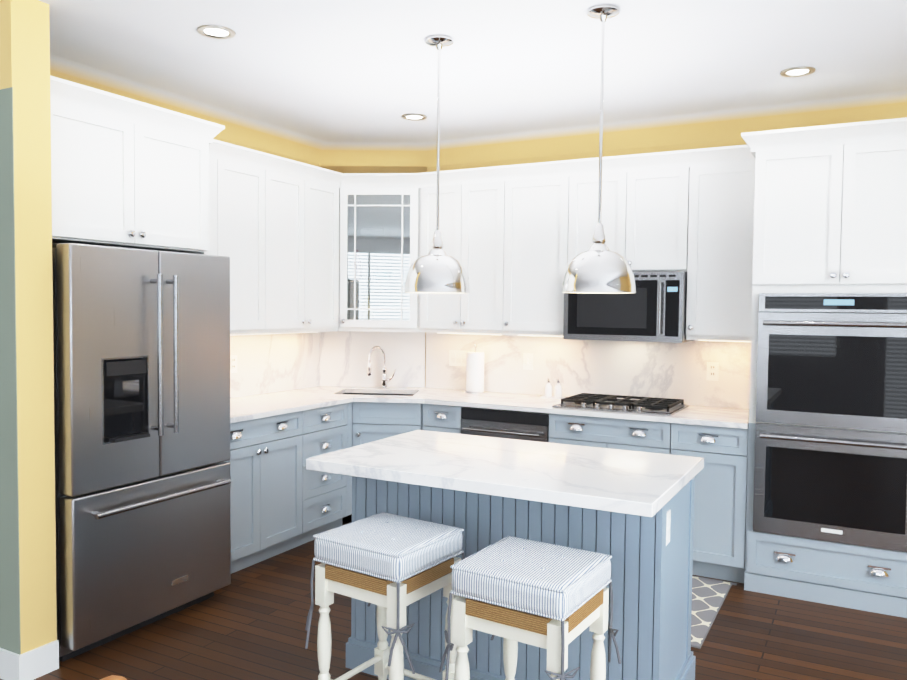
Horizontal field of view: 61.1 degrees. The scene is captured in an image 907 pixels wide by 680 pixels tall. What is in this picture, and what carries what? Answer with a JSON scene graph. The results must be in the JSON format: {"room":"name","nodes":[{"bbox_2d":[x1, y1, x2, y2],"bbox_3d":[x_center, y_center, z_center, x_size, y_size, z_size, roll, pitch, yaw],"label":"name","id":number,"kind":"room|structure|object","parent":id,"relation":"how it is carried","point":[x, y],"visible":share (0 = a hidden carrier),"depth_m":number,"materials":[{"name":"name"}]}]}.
{"room":"kitchen","nodes":[
{"label":"kitchen","id":0,"kind":"room"},
{"bbox_2d":[0,0,56,654],"bbox_3d":[-2.705,-0.022,3.636,2.320,2.730,0.160,2,3,28],"label":"wall","id":1,"kind":"structure","parent":0,"point":[28,613],"depth_m":3.07,"materials":[{"name":"yellow paint"}]},
{"bbox_2d":[0,640,58,679],"bbox_3d":[-2.716,1.282,3.683,2.332,0.120,0.172,2,3,28],"label":"baseboard","id":2,"kind":"structure","parent":1,"relation":"attached to","point":[38,662],"depth_m":3.11,"materials":[{"name":"white wood"}]},
{"bbox_2d":[213,138,318,166],"bbox_3d":[-1.704,-0.057,4.692,0.120,2.730,2.650,2,3,28],"label":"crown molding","id":3,"kind":"structure","parent":0,"point":[264,151],"depth_m":5.25,"materials":[{"name":"white wood"}]},
{"bbox_2d":[51,102,208,254],"bbox_3d":[-1.764,0.157,3.777,0.649,2.380,0.929,2,3,28],"label":"upper cabinet","id":4,"kind":"object","parent":3,"relation":"attached to","point":[118,183],"visible":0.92,"depth_m":3.56,"materials":[{"name":"white paint"}]},
{"bbox_2d":[206,157,229,256],"bbox_3d":[-1.583,-0.542,4.414,0.324,1.035,0.407,2,3,28],"label":"upper cabinet","id":5,"kind":"object","parent":3,"relation":"attached to","point":[219,170],"depth_m":4.47,"materials":[{"name":"white paint"}]},
{"bbox_2d":[230,162,273,334],"bbox_3d":[-1.405,-0.554,4.744,0.324,1.035,0.458,2,3,28],"label":"upper cabinet","id":6,"kind":"object","parent":3,"relation":"attached to","point":[273,236],"depth_m":4.73,"materials":[{"name":"white paint"}]},
{"bbox_2d":[274,173,338,333],"bbox_3d":[-1.150,-0.572,5.218,0.324,1.035,0.845,2,3,28],"label":"upper cabinet","id":7,"kind":"object","parent":3,"relation":"attached to","point":[306,213],"depth_m":5.16,"materials":[{"name":"white paint"}]},
{"bbox_2d":[319,166,426,377],"bbox_3d":[-0.640,-0.097,5.908,0.840,2.730,0.500,2,3,28],"label":"wall","id":8,"kind":"structure","parent":0,"point":[372,169],"depth_m":5.78,"materials":[{"name":"yellow paint"}]},
{"bbox_2d":[338,188,419,331],"bbox_3d":[-0.596,-0.583,5.632,0.992,1.035,0.344,1,2,0],"label":"upper cabinet","id":9,"kind":"object","parent":8,"relation":"attached to","point":[379,241],"visible":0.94,"depth_m":5.50,"materials":[{"name":"white paint"}]},
{"bbox_2d":[50,54,906,166],"bbox_3d":[0.829,-1.272,3.499,5.400,0.150,3.030,2,3,28],"label":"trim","id":10,"kind":"structure","parent":8,"relation":"attached to","point":[706,126],"depth_m":4.94,"materials":[{"name":"paint"}]},
{"bbox_2d":[230,331,750,408],"bbox_3d":[0.033,0.204,4.521,3.111,0.428,2.077,2,3,28],"label":"backsplash","id":11,"kind":"structure","parent":8,"relation":"attached to","point":[271,363],"depth_m":5.34,"materials":[{"name":"stone"}]},
{"bbox_2d":[230,355,236,372],"bbox_3d":[-1.440,0.158,5.018,0.008,0.116,0.072,2,3,28],"label":"electrical outlet","id":12,"kind":"object","parent":11,"relation":"attached to","point":[233,363],"visible":0.96,"depth_m":5.02,"materials":[{"name":"white plastic"}]},
{"bbox_2d":[449,350,468,365],"bbox_3d":[0.041,0.135,5.668,0.164,0.116,0.010,2,3,28],"label":"light switch","id":13,"kind":"object","parent":11,"relation":"attached to","point":[457,357],"visible":0.96,"depth_m":5.67,"materials":[{"name":"white plastic"}]},
{"bbox_2d":[706,362,718,380],"bbox_3d":[1.626,0.197,4.817,0.072,0.116,0.008,2,3,28],"label":"electrical outlet","id":14,"kind":"object","parent":11,"relation":"attached to","point":[712,371],"visible":1,"depth_m":4.82,"materials":[{"name":"white plastic"}]},
{"bbox_2d":[0,514,906,679],"bbox_3d":[-1.100,1.490,1.770,7.240,0.100,8.360,2,3,28],"label":"floor","id":15,"kind":"structure","parent":0,"point":[248,623],"depth_m":3.52,"materials":[{"name":"brown wood"}]},
{"bbox_2d":[100,675,126,679],"bbox_3d":[-0.811,1.022,1.245,0.492,0.885,0.440,0,2,-7],"label":"chair","id":16,"kind":"object","parent":15,"relation":"on","point":[113,677],"visible":1,"depth_m":1.36,"materials":[{"name":"brown wood"}]},
{"bbox_2d":[52,243,230,661],"bbox_3d":[-1.666,0.463,3.725,0.832,1.775,0.900,2,3,28],"label":"fridge","id":17,"kind":"object","parent":15,"relation":"on","point":[141,344],"visible":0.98,"depth_m":3.44,"materials":[{"name":"silver metal"}]},
{"bbox_2d":[224,410,307,573],"bbox_3d":[-1.384,0.876,4.560,0.618,0.884,0.760,2,3,28],"label":"base cabinet","id":18,"kind":"object","parent":15,"relation":"on","point":[283,499],"depth_m":4.49,"materials":[{"name":"grey paint"}]},
{"bbox_2d":[230,390,353,422],"bbox_3d":[-1.208,0.516,4.822,0.660,0.244,1.410,2,3,28],"label":"countertop","id":19,"kind":"structure","parent":18,"relation":"on","point":[245,408],"depth_m":4.84,"materials":[{"name":"stone"}]},
{"bbox_2d":[308,402,351,541],"bbox_3d":[-1.090,0.856,5.106,0.618,0.884,0.597,2,3,28],"label":"base cabinet","id":20,"kind":"object","parent":15,"relation":"on","point":[329,427],"depth_m":4.98,"materials":[{"name":"grey paint"}]},
{"bbox_2d":[305,512,464,679],"bbox_3d":[-0.226,1.035,2.692,0.468,0.749,0.464,2,3,32],"label":"stool","id":21,"kind":"object","parent":15,"relation":"on","point":[391,566],"visible":0.9,"depth_m":2.59,"materials":[{"name":"white fabric"}]},
{"bbox_2d":[314,513,462,579],"bbox_3d":[-0.223,0.713,2.678,0.416,0.096,0.416,2,3,28],"label":"cushion","id":22,"kind":"object","parent":21,"relation":"on","point":[381,546],"depth_m":2.57,"materials":[{"name":"fabric"}]},
{"bbox_2d":[352,402,422,446],"bbox_3d":[-0.581,0.841,5.597,1.048,0.884,0.808,2,3,28],"label":"base cabinet","id":23,"kind":"object","parent":15,"relation":"on","point":[373,421],"visible":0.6,"depth_m":5.18,"materials":[{"name":"grey paint"}]},
{"bbox_2d":[297,386,748,428],"bbox_3d":[0.325,0.520,5.085,3.111,0.244,0.828,2,3,28],"label":"countertop","id":24,"kind":"structure","parent":23,"relation":"on","point":[692,415],"depth_m":4.95,"materials":[{"name":"stone"}]},
{"bbox_2d":[367,346,395,388],"bbox_3d":[-0.534,0.204,5.673,0.146,0.320,0.188,2,3,28],"label":"faucet","id":25,"kind":"object","parent":24,"relation":"on","point":[384,379],"visible":1,"depth_m":5.71,"materials":[{"name":"silver metal"}]},
{"bbox_2d":[464,344,485,393],"bbox_3d":[0.155,0.202,5.484,0.156,0.353,0.156,2,3,28],"label":"paper towel","id":26,"kind":"object","parent":24,"relation":"on","point":[475,372],"visible":1,"depth_m":5.43,"materials":[{"name":"white paper"}]},
{"bbox_2d":[541,378,565,398],"bbox_3d":[0.679,0.327,5.218,0.150,0.136,0.080,2,3,28],"label":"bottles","id":27,"kind":"object","parent":24,"relation":"on","point":[557,391],"visible":1,"depth_m":5.20,"materials":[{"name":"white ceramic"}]},
{"bbox_2d":[552,393,688,415],"bbox_3d":[1.048,0.395,4.789,0.720,0.045,0.510,2,3,28],"label":"cooktop","id":28,"kind":"object","parent":24,"relation":"in","point":[642,405],"visible":1,"depth_m":4.69,"materials":[{"name":"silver metal"}]},
{"bbox_2d":[422,403,462,433],"bbox_3d":[0.051,0.858,5.347,0.303,0.884,0.649,2,3,28],"label":"base cabinet","id":29,"kind":"object","parent":15,"relation":"on","point":[442,418],"visible":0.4,"depth_m":5.07,"materials":[{"name":"grey paint"}]},
{"bbox_2d":[461,407,549,441],"bbox_3d":[0.439,0.876,5.108,0.603,0.875,0.647,2,3,28],"label":"dishwasher","id":30,"kind":"object","parent":15,"relation":"on","point":[519,425],"visible":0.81,"depth_m":4.84,"materials":[{"name":"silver metal"}]},
{"bbox_2d":[346,478,695,679],"bbox_3d":[0.273,0.951,3.181,1.318,0.884,0.608,2,3,28],"label":"kitchen island","id":31,"kind":"object","parent":15,"relation":"on","point":[651,560],"depth_m":2.87,"materials":[{"name":"blue paint"}]},
{"bbox_2d":[306,430,703,517],"bbox_3d":[0.218,0.491,3.052,1.350,0.043,0.850,2,3,28],"label":"island countertop","id":32,"kind":"structure","parent":31,"relation":"on","point":[638,484],"depth_m":2.87,"materials":[{"name":"white stone"}]},
{"bbox_2d":[439,536,620,679],"bbox_3d":[0.244,1.052,2.405,0.477,0.749,0.478,2,3,28],"label":"stool","id":33,"kind":"object","parent":15,"relation":"on","point":[553,599],"visible":1,"depth_m":2.29,"materials":[{"name":"white fabric"}]},
{"bbox_2d":[452,537,610,617],"bbox_3d":[0.247,0.730,2.391,0.406,0.096,0.406,2,3,28],"label":"cushion","id":34,"kind":"object","parent":33,"relation":"on","point":[512,576],"depth_m":2.28,"materials":[{"name":"fabric"}]},
{"bbox_2d":[549,413,748,582],"bbox_3d":[1.226,0.896,4.715,1.152,0.884,0.649,2,3,28],"label":"base cabinet","id":35,"kind":"object","parent":15,"relation":"on","point":[720,505],"visible":0.48,"depth_m":4.30,"materials":[{"name":"grey paint"}]},
{"bbox_2d":[691,576,736,648],"bbox_3d":[1.078,1.362,4.012,0.636,0.009,0.951,2,3,28],"label":"rug","id":36,"kind":"object","parent":15,"relation":"on","point":[709,595],"visible":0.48,"depth_m":3.97,"materials":[{"name":"grey fabric"}]},
{"bbox_2d":[744,139,906,617],"bbox_3d":[2.108,0.178,4.202,0.840,2.380,0.669,2,3,28],"label":"tall cabinet","id":37,"kind":"object","parent":15,"relation":"on","point":[832,219],"visible":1,"depth_m":3.96,"materials":[{"name":"grey paint"}]},
{"bbox_2d":[753,294,906,551],"bbox_3d":[1.946,0.404,3.914,0.760,1.280,0.106,2,3,28],"label":"double oven","id":38,"kind":"object","parent":37,"relation":"in","point":[846,371],"visible":1,"depth_m":3.92,"materials":[{"name":"silver metal"}]},
{"bbox_2d":[39,0,906,141],"bbox_3d":[-1.071,-1.338,1.650,7.240,0.100,8.360,2,3,28],"label":"ceiling","id":39,"kind":"structure","parent":0,"point":[348,70],"depth_m":3.69,"materials":[{"name":"white paint"}]},
{"bbox_2d":[197,25,235,38],"bbox_3d":[-1.046,-1.356,3.386,0.164,0.008,0.164,2,3,28],"label":"recessed light","id":40,"kind":"object","parent":39,"relation":"in","point":[215,31],"visible":0.98,"depth_m":3.38,"materials":[{"name":"white plastic"}]},
{"bbox_2d":[401,113,426,120],"bbox_3d":[-0.250,-1.411,4.864,0.164,0.008,0.164,2,3,28],"label":"recessed light","id":41,"kind":"object","parent":39,"relation":"in","point":[414,117],"visible":1,"depth_m":4.86,"materials":[{"name":"white plastic"}]},
{"bbox_2d":[403,35,469,293],"bbox_3d":[-0.070,-0.784,3.484,0.306,1.140,0.306,2,3,28],"label":"pendant light","id":42,"kind":"object","parent":39,"relation":"hanging from","point":[437,269],"visible":0.98,"depth_m":3.42,"materials":[{"name":"silver metal"}]},
{"bbox_2d":[561,4,635,293],"bbox_3d":[0.599,-0.762,3.124,0.306,1.140,0.306,2,3,28],"label":"pendant light","id":43,"kind":"object","parent":39,"relation":"hanging from","point":[598,267],"visible":1,"depth_m":3.06,"materials":[{"name":"silver metal"}]},
{"bbox_2d":[780,66,815,76],"bbox_3d":[1.733,-1.349,3.866,0.164,0.008,0.164,2,3,28],"label":"recessed light","id":44,"kind":"object","parent":39,"relation":"in","point":[800,71],"visible":0.98,"depth_m":3.86,"materials":[{"name":"white plastic"}]},
{"bbox_2d":[425,138,746,381],"bbox_3d":[1.932,-0.022,4.740,4.800,2.730,0.120,2,3,28],"label":"wall","id":45,"kind":"structure","parent":0,"point":[688,146],"depth_m":5.16,"materials":[{"name":"yellow paint"}]},
{"bbox_2d":[419,181,514,334],"bbox_3d":[0.144,-0.567,5.429,0.725,1.035,0.324,2,3,28],"label":"upper cabinet","id":46,"kind":"object","parent":45,"relation":"attached to","point":[476,221],"depth_m":5.26,"materials":[{"name":"white paint"}]},
{"bbox_2d":[448,333,500,334],"bbox_3d":[0.111,-0.047,5.471,0.500,0.008,0.024,2,3,28],"label":"under-cabinet light","id":47,"kind":"object","parent":46,"relation":"attached to","point":[448,333],"depth_m":5.40,"materials":[{"name":"white plastic"}]},
{"bbox_2d":[511,176,578,335],"bbox_3d":[0.612,-0.552,5.178,0.564,1.035,0.324,2,3,28],"label":"upper cabinet","id":48,"kind":"object","parent":45,"relation":"attached to","point":[514,248],"depth_m":5.02,"materials":[{"name":"white paint"}]},
{"bbox_2d":[579,167,690,271],"bbox_3d":[1.142,-0.737,4.885,0.749,0.630,0.324,2,3,28],"label":"upper cabinet","id":49,"kind":"object","parent":45,"relation":"attached to","point":[646,215],"depth_m":4.70,"materials":[{"name":"white paint"}]},
{"bbox_2d":[50,75,906,188],"bbox_3d":[0.258,-1.045,3.654,3.650,0.097,2.703,2,3,28],"label":"crown molding","id":50,"kind":"structure","parent":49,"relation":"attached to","point":[64,92],"depth_m":4.44,"materials":[{"name":"white paint"}]},
{"bbox_2d":[563,272,693,342],"bbox_3d":[1.104,-0.209,4.846,0.738,0.418,0.421,2,3,28],"label":"microwave","id":51,"kind":"object","parent":49,"relation":"attached to","point":[653,308],"visible":0.69,"depth_m":4.65,"materials":[{"name":"silver metal"}]},
{"bbox_2d":[686,163,754,341],"bbox_3d":[1.622,-0.519,4.634,0.461,1.035,0.324,2,3,28],"label":"upper cabinet","id":52,"kind":"object","parent":45,"relation":"attached to","point":[720,269],"depth_m":4.49,"materials":[{"name":"white paint"}]},
{"bbox_2d":[699,340,749,341],"bbox_3d":[1.643,0.004,4.647,0.300,0.008,0.024,2,3,28],"label":"under-cabinet light","id":53,"kind":"object","parent":52,"relation":"attached to","point":[699,340],"depth_m":4.62,"materials":[{"name":"white plastic"}]}
]}

